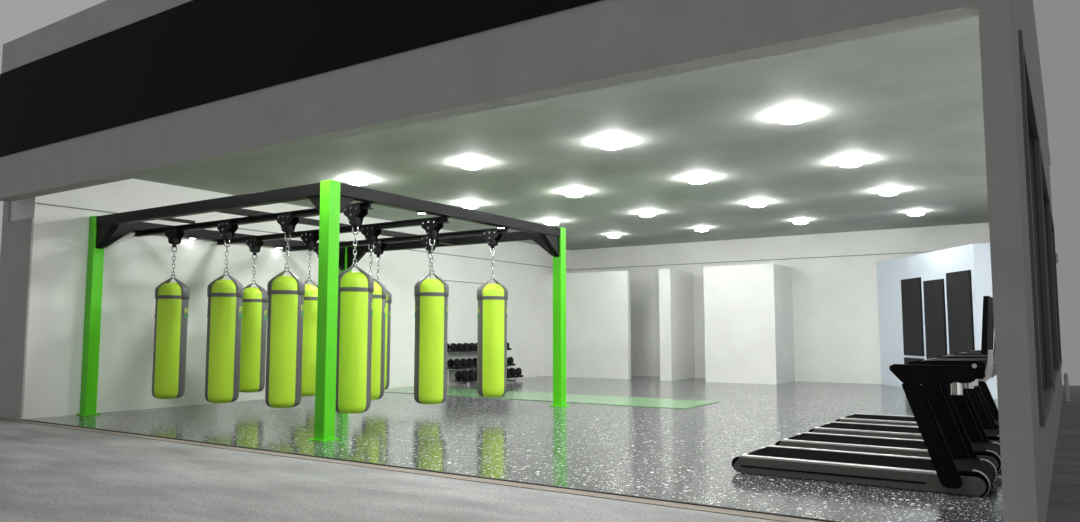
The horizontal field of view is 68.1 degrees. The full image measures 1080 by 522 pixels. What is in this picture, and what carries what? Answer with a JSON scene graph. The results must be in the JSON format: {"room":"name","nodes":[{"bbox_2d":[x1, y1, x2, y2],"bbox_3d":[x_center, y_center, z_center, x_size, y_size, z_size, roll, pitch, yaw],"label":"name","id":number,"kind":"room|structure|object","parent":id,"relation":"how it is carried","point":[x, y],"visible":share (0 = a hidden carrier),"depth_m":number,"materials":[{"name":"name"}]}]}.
{"room":"exercise studio","nodes":[
{"label":"exercise studio","id":0,"kind":"room"},
{"bbox_2d":[0,201,33,419],"bbox_3d":[-8.069,0.520,12.622,0.990,4.010,0.470,-3,-6,33],"label":"wall","id":1,"kind":"structure","parent":0,"point":[17,236],"depth_m":12.34,"materials":[{"name":"grey paint"}]},
{"bbox_2d":[10,178,570,418],"bbox_3d":[-3.730,1.037,18.981,0.800,3.910,15.840,-3,-6,33],"label":"wall","id":2,"kind":"structure","parent":0,"point":[133,267],"depth_m":14.05,"materials":[{"name":"white paint"}]},
{"bbox_2d":[36,203,569,269],"bbox_3d":[-3.391,-0.304,18.881,0.008,0.020,15.830,-3,-6,33],"label":"trim","id":3,"kind":"structure","parent":2,"relation":"attached to","point":[36,203],"depth_m":15.81,"materials":[{"name":"grey"}]},
{"bbox_2d":[444,280,483,283],"bbox_3d":[-1.734,0.585,21.313,0.008,0.019,2.630,-3,-6,33],"label":"trim","id":4,"kind":"structure","parent":2,"relation":"attached to","point":[444,280],"depth_m":20.97,"materials":[{"name":"grey"}]},
{"bbox_2d":[26,376,1003,521],"bbox_3d":[1.480,2.753,15.544,14.300,0.120,16.140,-3,-6,33],"label":"floor","id":5,"kind":"structure","parent":0,"point":[685,455],"depth_m":10.02,"materials":[{"name":"stone"}]},
{"bbox_2d":[76,180,569,441],"bbox_3d":[-3.404,0.922,13.561,5.713,3.175,5.630,-3,-6,33],"label":"rack","id":6,"kind":"object","parent":5,"relation":"on","point":[330,198],"visible":0.9,"depth_m":12.54,"materials":[{"name":"green metal"}]},
{"bbox_2d":[165,227,184,247],"bbox_3d":[-5.894,-0.381,12.900,0.300,0.323,0.184,-3,-6,33],"label":"trolley","id":7,"kind":"object","parent":6,"relation":"hanging from","point":[174,237],"visible":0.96,"depth_m":12.86,"materials":[{"name":"black metal"}]},
{"bbox_2d":[152,246,189,398],"bbox_3d":[-5.894,0.958,12.780,0.512,2.447,0.512,-3,-6,33],"label":"bag","id":8,"kind":"object","parent":7,"relation":"hanging from","point":[171,304],"visible":1,"depth_m":12.57,"materials":[{"name":"leather"}]},
{"bbox_2d":[217,220,237,241],"bbox_3d":[-4.744,-0.449,12.141,0.300,0.323,0.184,-3,-6,33],"label":"trolley","id":9,"kind":"object","parent":6,"relation":"hanging from","point":[227,232],"visible":0.95,"depth_m":12.10,"materials":[{"name":"black metal"}]},
{"bbox_2d":[205,240,243,402],"bbox_3d":[-4.744,0.890,12.021,0.512,2.447,0.512,-3,-6,32],"label":"bag","id":10,"kind":"object","parent":9,"relation":"hanging from","point":[224,308],"visible":1,"depth_m":11.81,"materials":[{"name":"green leather"}]},
{"bbox_2d":[246,237,263,254],"bbox_3d":[-5.077,-0.261,14.237,0.300,0.323,0.184,-3,-6,33],"label":"trolley","id":11,"kind":"object","parent":6,"relation":"hanging from","point":[254,246],"visible":0.98,"depth_m":14.20,"materials":[{"name":"black metal"}]},
{"bbox_2d":[239,254,267,392],"bbox_3d":[-5.077,1.077,14.117,0.512,2.447,0.512,-4,-6,35],"label":"bag","id":12,"kind":"object","parent":11,"relation":"hanging from","point":[254,300],"visible":0.8,"depth_m":13.90,"materials":[{"name":"leather"}]},
{"bbox_2d":[277,212,299,235],"bbox_3d":[-3.585,-0.517,11.377,0.300,0.323,0.184,-3,-6,33],"label":"trolley","id":13,"kind":"object","parent":6,"relation":"hanging from","point":[287,223],"visible":0.93,"depth_m":11.34,"materials":[{"name":"black metal"}]},
{"bbox_2d":[265,234,304,407],"bbox_3d":[-3.585,0.822,11.257,0.512,2.447,0.512,-3,-6,34],"label":"bag","id":14,"kind":"object","parent":13,"relation":"hanging from","point":[285,308],"visible":1,"depth_m":11.04,"materials":[{"name":"green leather"}]},
{"bbox_2d":[301,231,318,250],"bbox_3d":[-3.860,-0.333,13.434,0.300,0.323,0.184,-3,-6,33],"label":"trolley","id":15,"kind":"object","parent":6,"relation":"hanging from","point":[310,241],"visible":0.97,"depth_m":13.39,"materials":[{"name":"black metal"}]},
{"bbox_2d":[301,249,317,395],"bbox_3d":[-3.860,1.006,13.314,0.512,2.447,0.512,-3,-6,32],"label":"bag","id":16,"kind":"object","parent":15,"relation":"hanging from","point":[311,291],"visible":0.49,"depth_m":13.08,"materials":[{"name":"leather"}]},
{"bbox_2d":[314,245,318,257],"bbox_3d":[-4.207,-0.153,15.455,0.300,0.323,0.184,-3,-6,33],"label":"trolley","id":17,"kind":"object","parent":6,"relation":"hanging from","point":[316,249],"visible":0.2,"depth_m":15.43,"materials":[{"name":"black metal"}]},
{"bbox_2d":[344,204,367,228],"bbox_3d":[-2.451,-0.584,10.629,0.300,0.323,0.184,-3,-6,33],"label":"trolley","id":18,"kind":"object","parent":6,"relation":"hanging from","point":[355,217],"visible":0.92,"depth_m":10.59,"materials":[{"name":"black metal"}]},
{"bbox_2d":[335,227,373,413],"bbox_3d":[-2.451,0.755,10.509,0.512,2.447,0.512,-3,-6,31],"label":"bag","id":19,"kind":"object","parent":18,"relation":"hanging from","point":[355,289],"visible":0.86,"depth_m":10.28,"materials":[{"name":"green leather"}]},
{"bbox_2d":[361,225,381,245],"bbox_3d":[-2.668,-0.403,12.647,0.300,0.323,0.184,-3,-6,33],"label":"trolley","id":20,"kind":"object","parent":6,"relation":"hanging from","point":[371,235],"visible":0.96,"depth_m":12.61,"materials":[{"name":"black metal"}]},
{"bbox_2d":[368,244,386,399],"bbox_3d":[-2.668,0.935,12.528,0.512,2.447,0.512,-3,-6,33],"label":"bag","id":21,"kind":"object","parent":20,"relation":"hanging from","point":[380,291],"visible":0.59,"depth_m":12.35,"materials":[{"name":"green leather"}]},
{"bbox_2d":[370,239,386,257],"bbox_3d":[-2.957,-0.226,14.630,0.300,0.323,0.184,-3,-6,33],"label":"trolley","id":22,"kind":"object","parent":6,"relation":"hanging from","point":[379,248],"visible":0.8,"depth_m":14.58,"materials":[{"name":"black metal"}]},
{"bbox_2d":[376,256,391,389],"bbox_3d":[-2.957,1.112,14.511,0.512,2.447,0.512,-3,-6,32],"label":"bag","id":23,"kind":"object","parent":22,"relation":"hanging from","point":[389,295],"visible":0.3,"depth_m":14.39,"materials":[{"name":"leather"}]},
{"bbox_2d":[421,235,439,253],"bbox_3d":[-1.915,-0.288,13.943,0.300,0.323,0.184,-3,-6,33],"label":"trolley","id":24,"kind":"object","parent":6,"relation":"hanging from","point":[424,239],"visible":0.73,"depth_m":13.91,"materials":[{"name":"black metal"}]},
{"bbox_2d":[421,218,442,240],"bbox_3d":[-1.609,-0.466,11.949,0.300,0.323,0.184,-3,-6,33],"label":"trolley","id":25,"kind":"object","parent":6,"relation":"hanging from","point":[432,229],"visible":0.97,"depth_m":11.91,"materials":[{"name":"black metal"}]},
{"bbox_2d":[414,239,448,403],"bbox_3d":[-1.609,0.873,11.829,0.512,2.447,0.512,-4,-6,35],"label":"bag","id":26,"kind":"object","parent":25,"relation":"hanging from","point":[431,295],"visible":1,"depth_m":11.61,"materials":[{"name":"green leather"}]},
{"bbox_2d":[483,229,502,248],"bbox_3d":[-0.781,-0.354,13.195,0.300,0.323,0.184,-3,-6,33],"label":"trolley","id":27,"kind":"object","parent":6,"relation":"hanging from","point":[492,237],"visible":0.98,"depth_m":13.15,"materials":[{"name":"black metal"}]},
{"bbox_2d":[477,248,507,396],"bbox_3d":[-0.781,0.984,13.075,0.512,2.447,0.512,-4,-6,35],"label":"bag","id":28,"kind":"object","parent":27,"relation":"hanging from","point":[492,299],"visible":1,"depth_m":12.85,"materials":[{"name":"leather"}]},
{"bbox_2d":[447,348,522,384],"bbox_3d":[-1.456,2.728,20.858,0.722,0.875,2.540,-3,-6,33],"label":"dumbbell rack","id":29,"kind":"object","parent":5,"relation":"on","point":[453,350],"visible":0.64,"depth_m":20.14,"materials":[{"name":"black metal"}]},
{"bbox_2d":[447,343,456,349],"bbox_3d":[-2.256,2.155,20.081,0.310,0.179,0.179,-3,-6,33],"label":"dumbbell","id":30,"kind":"object","parent":29,"relation":"on","point":[453,345],"visible":0.73,"depth_m":20.01,"materials":[{"name":"black metal"}]},
{"bbox_2d":[447,359,460,366],"bbox_3d":[-2.147,2.554,19.973,0.310,0.205,0.205,-3,-6,33],"label":"dumbbell","id":31,"kind":"object","parent":29,"relation":"on","point":[450,363],"visible":0.98,"depth_m":19.94,"materials":[{"name":"black rubber"}]},
{"bbox_2d":[450,343,462,348],"bbox_3d":[-2.117,2.174,20.289,0.310,0.179,0.179,-3,-6,33],"label":"dumbbell","id":32,"kind":"object","parent":29,"relation":"on","point":[459,345],"visible":0.53,"depth_m":20.18,"materials":[{"name":"black metal"}]},
{"bbox_2d":[454,359,466,365],"bbox_3d":[-2.009,2.573,20.181,0.310,0.205,0.205,-3,-6,33],"label":"dumbbell","id":33,"kind":"object","parent":29,"relation":"on","point":[463,361],"visible":0.58,"depth_m":20.07,"materials":[{"name":"black rubber"}]},
{"bbox_2d":[455,371,469,379],"bbox_3d":[-1.922,2.837,19.798,0.310,0.221,0.221,-3,-6,33],"label":"dumbbell","id":34,"kind":"object","parent":29,"relation":"on","point":[458,375],"visible":1,"depth_m":19.76,"materials":[{"name":"black metal"}]},
{"bbox_2d":[457,343,469,348],"bbox_3d":[-1.978,2.193,20.497,0.310,0.179,0.179,-3,-6,33],"label":"dumbbell","id":35,"kind":"object","parent":29,"relation":"on","point":[466,345],"visible":0.47,"depth_m":20.38,"materials":[{"name":"black metal"}]},
{"bbox_2d":[461,358,473,365],"bbox_3d":[-1.870,2.592,20.390,0.310,0.205,0.205,-3,-6,33],"label":"dumbbell","id":36,"kind":"object","parent":29,"relation":"on","point":[470,362],"visible":0.52,"depth_m":20.28,"materials":[{"name":"black rubber"}]},
{"bbox_2d":[462,370,475,378],"bbox_3d":[-1.784,2.856,20.006,0.310,0.221,0.221,-3,-6,33],"label":"dumbbell","id":37,"kind":"object","parent":29,"relation":"on","point":[472,373],"visible":0.6,"depth_m":19.91,"materials":[{"name":"black rubber"}]},
{"bbox_2d":[463,343,475,348],"bbox_3d":[-1.840,2.211,20.706,0.310,0.179,0.179,-3,-6,33],"label":"dumbbell","id":38,"kind":"object","parent":29,"relation":"on","point":[472,345],"visible":0.59,"depth_m":20.60,"materials":[{"name":"black metal"}]},
{"bbox_2d":[467,358,476,365],"bbox_3d":[-1.731,2.610,20.598,0.310,0.205,0.205,-3,-6,33],"label":"dumbbell","id":39,"kind":"object","parent":29,"relation":"on","point":[475,359],"visible":0.41,"depth_m":20.47,"materials":[{"name":"black rubber"}]},
{"bbox_2d":[447,348,510,351],"bbox_3d":[-1.623,2.332,21.005,0.322,0.060,2.540,-3,-6,33],"label":"shelf","id":40,"kind":"object","parent":29,"relation":"attached to","point":[454,350],"depth_m":20.21,"materials":[{"name":"black metal"}]},
{"bbox_2d":[447,363,514,368],"bbox_3d":[-1.514,2.744,20.896,0.322,0.060,2.540,-3,-6,33],"label":"shelf","id":41,"kind":"object","parent":29,"relation":"attached to","point":[460,367],"depth_m":20.07,"materials":[{"name":"black metal"}]},
{"bbox_2d":[454,375,522,381],"bbox_3d":[-1.289,3.035,20.720,0.322,0.060,2.540,-3,-6,33],"label":"shelf","id":42,"kind":"object","parent":29,"relation":"attached to","point":[516,376],"depth_m":19.95,"materials":[{"name":"black metal"}]},
{"bbox_2d":[508,357,513,363],"bbox_3d":[-0.899,2.722,21.850,0.310,0.205,0.205,-3,-6,33],"label":"dumbbell","id":43,"kind":"object","parent":29,"relation":"on","point":[510,359],"visible":0.5,"depth_m":21.74,"materials":[{"name":"black rubber"}]},
{"bbox_2d":[510,368,516,375],"bbox_3d":[-0.813,2.986,21.466,0.310,0.221,0.221,-3,-6,33],"label":"dumbbell","id":44,"kind":"object","parent":29,"relation":"on","point":[513,370],"visible":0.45,"depth_m":21.35,"materials":[{"name":"black rubber"}]},
{"bbox_2d":[509,368,521,375],"bbox_3d":[-0.674,3.005,21.675,0.310,0.221,0.221,-3,-6,33],"label":"dumbbell","id":45,"kind":"object","parent":29,"relation":"on","point":[518,370],"visible":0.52,"depth_m":21.58,"materials":[{"name":"black rubber"}]},
{"bbox_2d":[384,387,719,408],"bbox_3d":[-0.264,2.764,16.390,7.620,0.010,1.660,-3,-6,33],"label":"floor mat","id":46,"kind":"object","parent":5,"relation":"on","point":[535,396],"visible":0.71,"depth_m":15.66,"materials":[{"name":"green rubber"}]},
{"bbox_2d":[732,296,996,495],"bbox_3d":[2.926,1.154,7.272,2.174,1.595,1.016,-3,-6,33],"label":"treadmill","id":47,"kind":"object","parent":5,"relation":"on","point":[950,468],"visible":1,"depth_m":6.71,"materials":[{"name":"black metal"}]},
{"bbox_2d":[954,459,996,495],"bbox_3d":[3.626,1.807,6.748,0.356,0.191,0.730,-3,-6,33],"label":"hood","id":48,"kind":"object","parent":47,"relation":"attached to","point":[983,469],"depth_m":6.62,"materials":[{"name":"black plastic"}]},
{"bbox_2d":[775,334,1000,471],"bbox_3d":[3.638,1.250,8.343,2.174,1.595,1.016,-3,-6,33],"label":"treadmill","id":49,"kind":"object","parent":5,"relation":"on","point":[977,448],"visible":0.32,"depth_m":8.20,"materials":[{"name":"plastic"}]},
{"bbox_2d":[971,442,1000,471],"bbox_3d":[4.338,1.903,7.819,0.356,0.191,0.730,-3,-6,33],"label":"hood","id":50,"kind":"object","parent":49,"relation":"attached to","point":[992,449],"depth_m":7.62,"materials":[{"name":"black plastic"}]},
{"bbox_2d":[808,352,999,443],"bbox_3d":[4.356,1.346,9.423,2.174,1.595,1.016,-3,-6,33],"label":"treadmill","id":51,"kind":"object","parent":5,"relation":"on","point":[989,435],"visible":0.16,"depth_m":9.35,"materials":[{"name":"plastic"}]},
{"bbox_2d":[984,430,999,440],"bbox_3d":[5.056,1.999,8.899,0.356,0.191,0.730,-3,-6,33],"label":"hood","id":52,"kind":"object","parent":51,"relation":"attached to","point":[994,435],"depth_m":8.73,"materials":[{"name":"black plastic"}]},
{"bbox_2d":[835,350,998,429],"bbox_3d":[5.068,1.442,10.494,2.174,1.595,1.016,-3,-6,33],"label":"treadmill","id":53,"kind":"object","parent":5,"relation":"on","point":[982,388],"visible":0.09,"depth_m":10.45,"materials":[{"name":"rubber"}]},
{"bbox_2d":[0,0,1038,521],"bbox_3d":[-2.713,-0.780,8.635,13.515,5.890,0.230,-3,-6,33],"label":"wall","id":54,"kind":"structure","parent":0,"point":[601,44],"depth_m":6.67,"materials":[{"name":"grey paint"}]},
{"bbox_2d":[0,0,600,156],"bbox_3d":[-2.777,-2.581,8.703,13.520,1.330,0.035,-3,-6,33],"label":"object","id":55,"kind":"structure","parent":54,"relation":"attached to","point":[193,53],"depth_m":9.38,"materials":[{"name":"black"}]},
{"bbox_2d":[0,417,842,521],"bbox_3d":[-4.064,2.213,9.447,16.615,0.112,0.140,-3,-6,33],"label":"trim","id":56,"kind":"structure","parent":54,"relation":"attached to","point":[467,478],"depth_m":7.13,"materials":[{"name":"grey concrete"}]},
{"bbox_2d":[133,17,988,249],"bbox_3d":[1.529,-1.291,15.675,13.835,0.140,16.070,-3,-6,33],"label":"ceiling","id":57,"kind":"structure","parent":0,"point":[907,105],"depth_m":11.84,"materials":[{"name":"white paint"}]},
{"bbox_2d":[348,178,367,185],"bbox_3d":[-3.109,-1.350,13.663,0.330,0.100,0.330,-3,-6,33],"label":"ceiling lamp","id":58,"kind":"object","parent":57,"relation":"attached to","point":[357,181],"visible":1,"depth_m":13.58,"materials":[{"name":"white plastic"}]},
{"bbox_2d":[463,203,477,207],"bbox_3d":[-1.414,-1.123,16.213,0.330,0.100,0.330,-3,-6,33],"label":"ceiling lamp","id":59,"kind":"object","parent":57,"relation":"attached to","point":[468,205],"visible":1,"depth_m":16.11,"materials":[{"name":"white plastic"}]},
{"bbox_2d":[461,161,481,168],"bbox_3d":[-1.050,-1.472,12.305,0.330,0.100,0.330,-3,-6,33],"label":"ceiling lamp","id":60,"kind":"object","parent":57,"relation":"attached to","point":[470,164],"visible":1,"depth_m":12.23,"materials":[{"name":"white"}]},
{"bbox_2d":[545,220,558,224],"bbox_3d":[0.276,-0.896,18.754,0.330,0.100,0.330,-3,-6,33],"label":"ceiling lamp","id":61,"kind":"object","parent":57,"relation":"attached to","point":[551,222],"visible":1,"depth_m":18.66,"materials":[{"name":"white"}]},
{"bbox_2d":[566,191,583,196],"bbox_3d":[0.646,-1.244,14.854,0.330,0.100,0.330,-3,-6,33],"label":"ceiling lamp","id":62,"kind":"object","parent":57,"relation":"attached to","point":[572,193],"visible":1,"depth_m":14.76,"materials":[{"name":"white"}]},
{"bbox_2d":[600,140,623,149],"bbox_3d":[0.985,-1.591,10.963,0.330,0.100,0.330,-3,-6,33],"label":"ceiling lamp","id":63,"kind":"object","parent":57,"relation":"attached to","point":[610,144],"visible":1,"depth_m":10.88,"materials":[{"name":"white"}]},
{"bbox_2d":[608,234,619,237],"bbox_3d":[1.976,-0.667,21.312,0.330,0.100,0.330,-3,-6,33],"label":"ceiling lamp","id":64,"kind":"object","parent":57,"relation":"attached to","point":[611,235],"visible":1,"depth_m":21.23,"materials":[{"name":"white plastic"}]},
{"bbox_2d":[640,211,654,216],"bbox_3d":[2.335,-1.017,17.396,0.330,0.100,0.330,-3,-6,33],"label":"ceiling lamp","id":65,"kind":"object","parent":57,"relation":"attached to","point":[645,214],"visible":1,"depth_m":17.31,"materials":[{"name":"white plastic"}]},
{"bbox_2d":[640,213,654,216],"bbox_3d":[2.335,-1.007,17.395,0.330,0.080,0.330,-3,-6,33],"label":"diffuser","id":66,"kind":"object","parent":65,"relation":"attached to","point":[642,214],"depth_m":17.30,"materials":[{"name":"white plastic"}]},
{"bbox_2d":[689,177,707,183],"bbox_3d":[2.680,-1.364,13.512,0.330,0.100,0.330,-3,-6,33],"label":"ceiling lamp","id":67,"kind":"object","parent":57,"relation":"attached to","point":[697,180],"visible":1,"depth_m":13.42,"materials":[{"name":"white"}]},
{"bbox_2d":[695,227,707,231],"bbox_3d":[4.036,-0.789,19.953,0.330,0.100,0.330,-3,-6,33],"label":"ceiling lamp","id":68,"kind":"object","parent":57,"relation":"attached to","point":[700,229],"visible":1,"depth_m":19.86,"materials":[{"name":"white"}]},
{"bbox_2d":[749,201,765,206],"bbox_3d":[4.370,-1.137,16.054,0.330,0.100,0.330,-3,-6,33],"label":"ceiling lamp","id":69,"kind":"object","parent":57,"relation":"attached to","point":[757,203],"visible":1,"depth_m":15.97,"materials":[{"name":"white"}]},
{"bbox_2d":[778,113,806,123],"bbox_3d":[3.036,-1.712,9.610,0.330,0.100,0.330,-3,-6,33],"label":"ceiling lamp","id":70,"kind":"object","parent":57,"relation":"attached to","point":[791,118],"visible":1,"depth_m":9.53,"materials":[{"name":"white"}]},
{"bbox_2d":[793,219,807,223],"bbox_3d":[6.070,-0.908,18.611,0.330,0.100,0.330,-3,-6,33],"label":"ceiling lamp","id":71,"kind":"object","parent":57,"relation":"attached to","point":[800,221],"visible":1,"depth_m":18.53,"materials":[{"name":"white"}]},
{"bbox_2d":[840,159,862,166],"bbox_3d":[4.731,-1.484,12.160,0.330,0.100,0.330,-3,-6,33],"label":"ceiling lamp","id":72,"kind":"object","parent":57,"relation":"attached to","point":[850,162],"visible":1,"depth_m":12.09,"materials":[{"name":"white plastic"}]},
{"bbox_2d":[879,189,898,195],"bbox_3d":[6.421,-1.258,14.701,0.330,0.100,0.330,-3,-6,33],"label":"ceiling lamp","id":73,"kind":"object","parent":57,"relation":"attached to","point":[889,192],"visible":1,"depth_m":14.62,"materials":[{"name":"white"}]},
{"bbox_2d":[908,211,923,215],"bbox_3d":[8.121,-1.029,17.259,0.330,0.100,0.330,-3,-6,33],"label":"ceiling lamp","id":74,"kind":"object","parent":57,"relation":"attached to","point":[913,213],"visible":1,"depth_m":17.17,"materials":[{"name":"white plastic"}]},
{"bbox_2d":[543,270,630,378],"bbox_3d":[1.329,1.857,23.269,2.840,3.040,0.150,-3,-6,33],"label":"wall","id":75,"kind":"structure","parent":0,"point":[598,322],"depth_m":23.03,"materials":[{"name":"white paint"}]},
{"bbox_2d":[659,269,694,380],"bbox_3d":[3.853,1.788,22.446,0.340,3.030,1.600,-3,-6,33],"label":"wall","id":76,"kind":"structure","parent":0,"point":[676,294],"depth_m":21.99,"materials":[{"name":"white paint"}]},
{"bbox_2d":[703,263,794,384],"bbox_3d":[5.577,1.682,21.309,1.875,3.040,1.600,-3,-6,33],"label":"wall","id":77,"kind":"structure","parent":0,"point":[748,309],"depth_m":20.65,"materials":[{"name":"white paint"}]},
{"bbox_2d":[571,223,989,383],"bbox_3d":[6.285,1.300,21.926,13.035,3.910,0.150,-3,-6,33],"label":"wall","id":78,"kind":"structure","parent":0,"point":[836,306],"depth_m":21.21,"materials":[{"name":"white paint"}]},
{"bbox_2d":[572,251,932,269],"bbox_3d":[6.324,-0.032,21.924,12.835,0.020,0.008,-3,-6,33],"label":"trim","id":79,"kind":"structure","parent":78,"relation":"attached to","point":[928,251],"depth_m":22.10,"materials":[{"name":"grey metal"}]},
{"bbox_2d":[877,243,997,398],"bbox_3d":[8.790,1.339,17.635,0.955,3.070,5.085,1,-5,-12],"label":"wall","id":80,"kind":"structure","parent":0,"point":[934,265],"depth_m":17.98,"materials":[{"name":"white paint"}]},
{"bbox_2d":[901,277,923,355],"bbox_3d":[8.591,1.289,18.455,0.035,1.775,0.900,0,-5,-2],"label":"wall panel","id":81,"kind":"object","parent":80,"relation":"attached to","point":[911,290],"visible":1,"depth_m":18.40,"materials":[{"name":"grey fabric"}]},
{"bbox_2d":[904,357,924,363],"bbox_3d":[8.591,2.509,18.346,0.035,0.565,0.900,0,-5,-2],"label":"wall panel","id":82,"kind":"object","parent":80,"relation":"attached to","point":[906,359],"visible":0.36,"depth_m":18.51,"materials":[{"name":"grey fabric"}]},
{"bbox_2d":[923,279,946,358],"bbox_3d":[8.619,1.409,17.436,0.035,1.995,0.830,0,-5,-2],"label":"wall panel","id":83,"kind":"object","parent":80,"relation":"attached to","point":[934,292],"visible":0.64,"depth_m":17.39,"materials":[{"name":"grey fabric"}]},
{"bbox_2d":[946,270,974,353],"bbox_3d":[8.647,1.266,16.450,0.035,2.105,0.900,0,-5,-2],"label":"wall panel","id":84,"kind":"object","parent":80,"relation":"attached to","point":[958,284],"visible":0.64,"depth_m":16.41,"materials":[{"name":"grey fabric"}]},
{"bbox_2d":[1011,0,1062,521],"bbox_3d":[6.862,-0.571,10.980,0.150,5.890,14.270,-3,-6,33],"label":"wall","id":85,"kind":"structure","parent":0,"point":[1046,436],"depth_m":7.87,"materials":[{"name":"grey paint"}]},
{"bbox_2d":[1018,30,1053,426],"bbox_3d":[4.345,-0.129,7.099,0.180,2.820,3.430,-3,-6,33],"label":"window","id":86,"kind":"structure","parent":85,"relation":"in","point":[1044,402],"depth_m":6.17,"materials":[{"name":"grey metal"}]},
{"bbox_2d":[1039,137,1059,391],"bbox_3d":[6.769,0.196,10.745,0.180,2.820,4.550,-3,-6,33],"label":"window","id":87,"kind":"structure","parent":85,"relation":"in","point":[1055,376],"depth_m":12.41,"materials":[{"name":"grey"}]},
{"bbox_2d":[1049,200,1061,371],"bbox_3d":[9.351,0.543,14.627,0.180,2.820,3.800,-3,-6,33],"label":"window","id":88,"kind":"structure","parent":85,"relation":"in","point":[1051,216],"depth_m":16.03,"materials":[{"name":"grey"}]},
{"bbox_2d":[1030,0,1050,164],"bbox_3d":[1.842,-2.166,15.664,13.515,1.880,16.270,-3,-6,33],"label":"roof","id":89,"kind":"structure","parent":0,"point":[1030,0],"depth_m":12.36,"materials":[{"name":"grey"}]},
{"label":"outside","id":90,"kind":"structure","parent":0,"visible":0},
{"bbox_2d":[0,385,1079,521],"bbox_3d":[-2.118,2.536,12.019,35.000,0.286,30.000,-3,-6,33],"label":"ground","id":91,"kind":"structure","parent":90,"point":[48,473],"depth_m":6.54,"materials":[{"name":"concrete"}]},
{"bbox_2d":[1064,373,1070,400],"bbox_3d":[10.162,2.430,15.424,0.120,0.530,0.120,-3,-6,33],"label":"bollard","id":92,"kind":"object","parent":91,"relation":"on","point":[1066,383],"visible":1,"depth_m":15.40,"materials":[{"name":"white plastic"}]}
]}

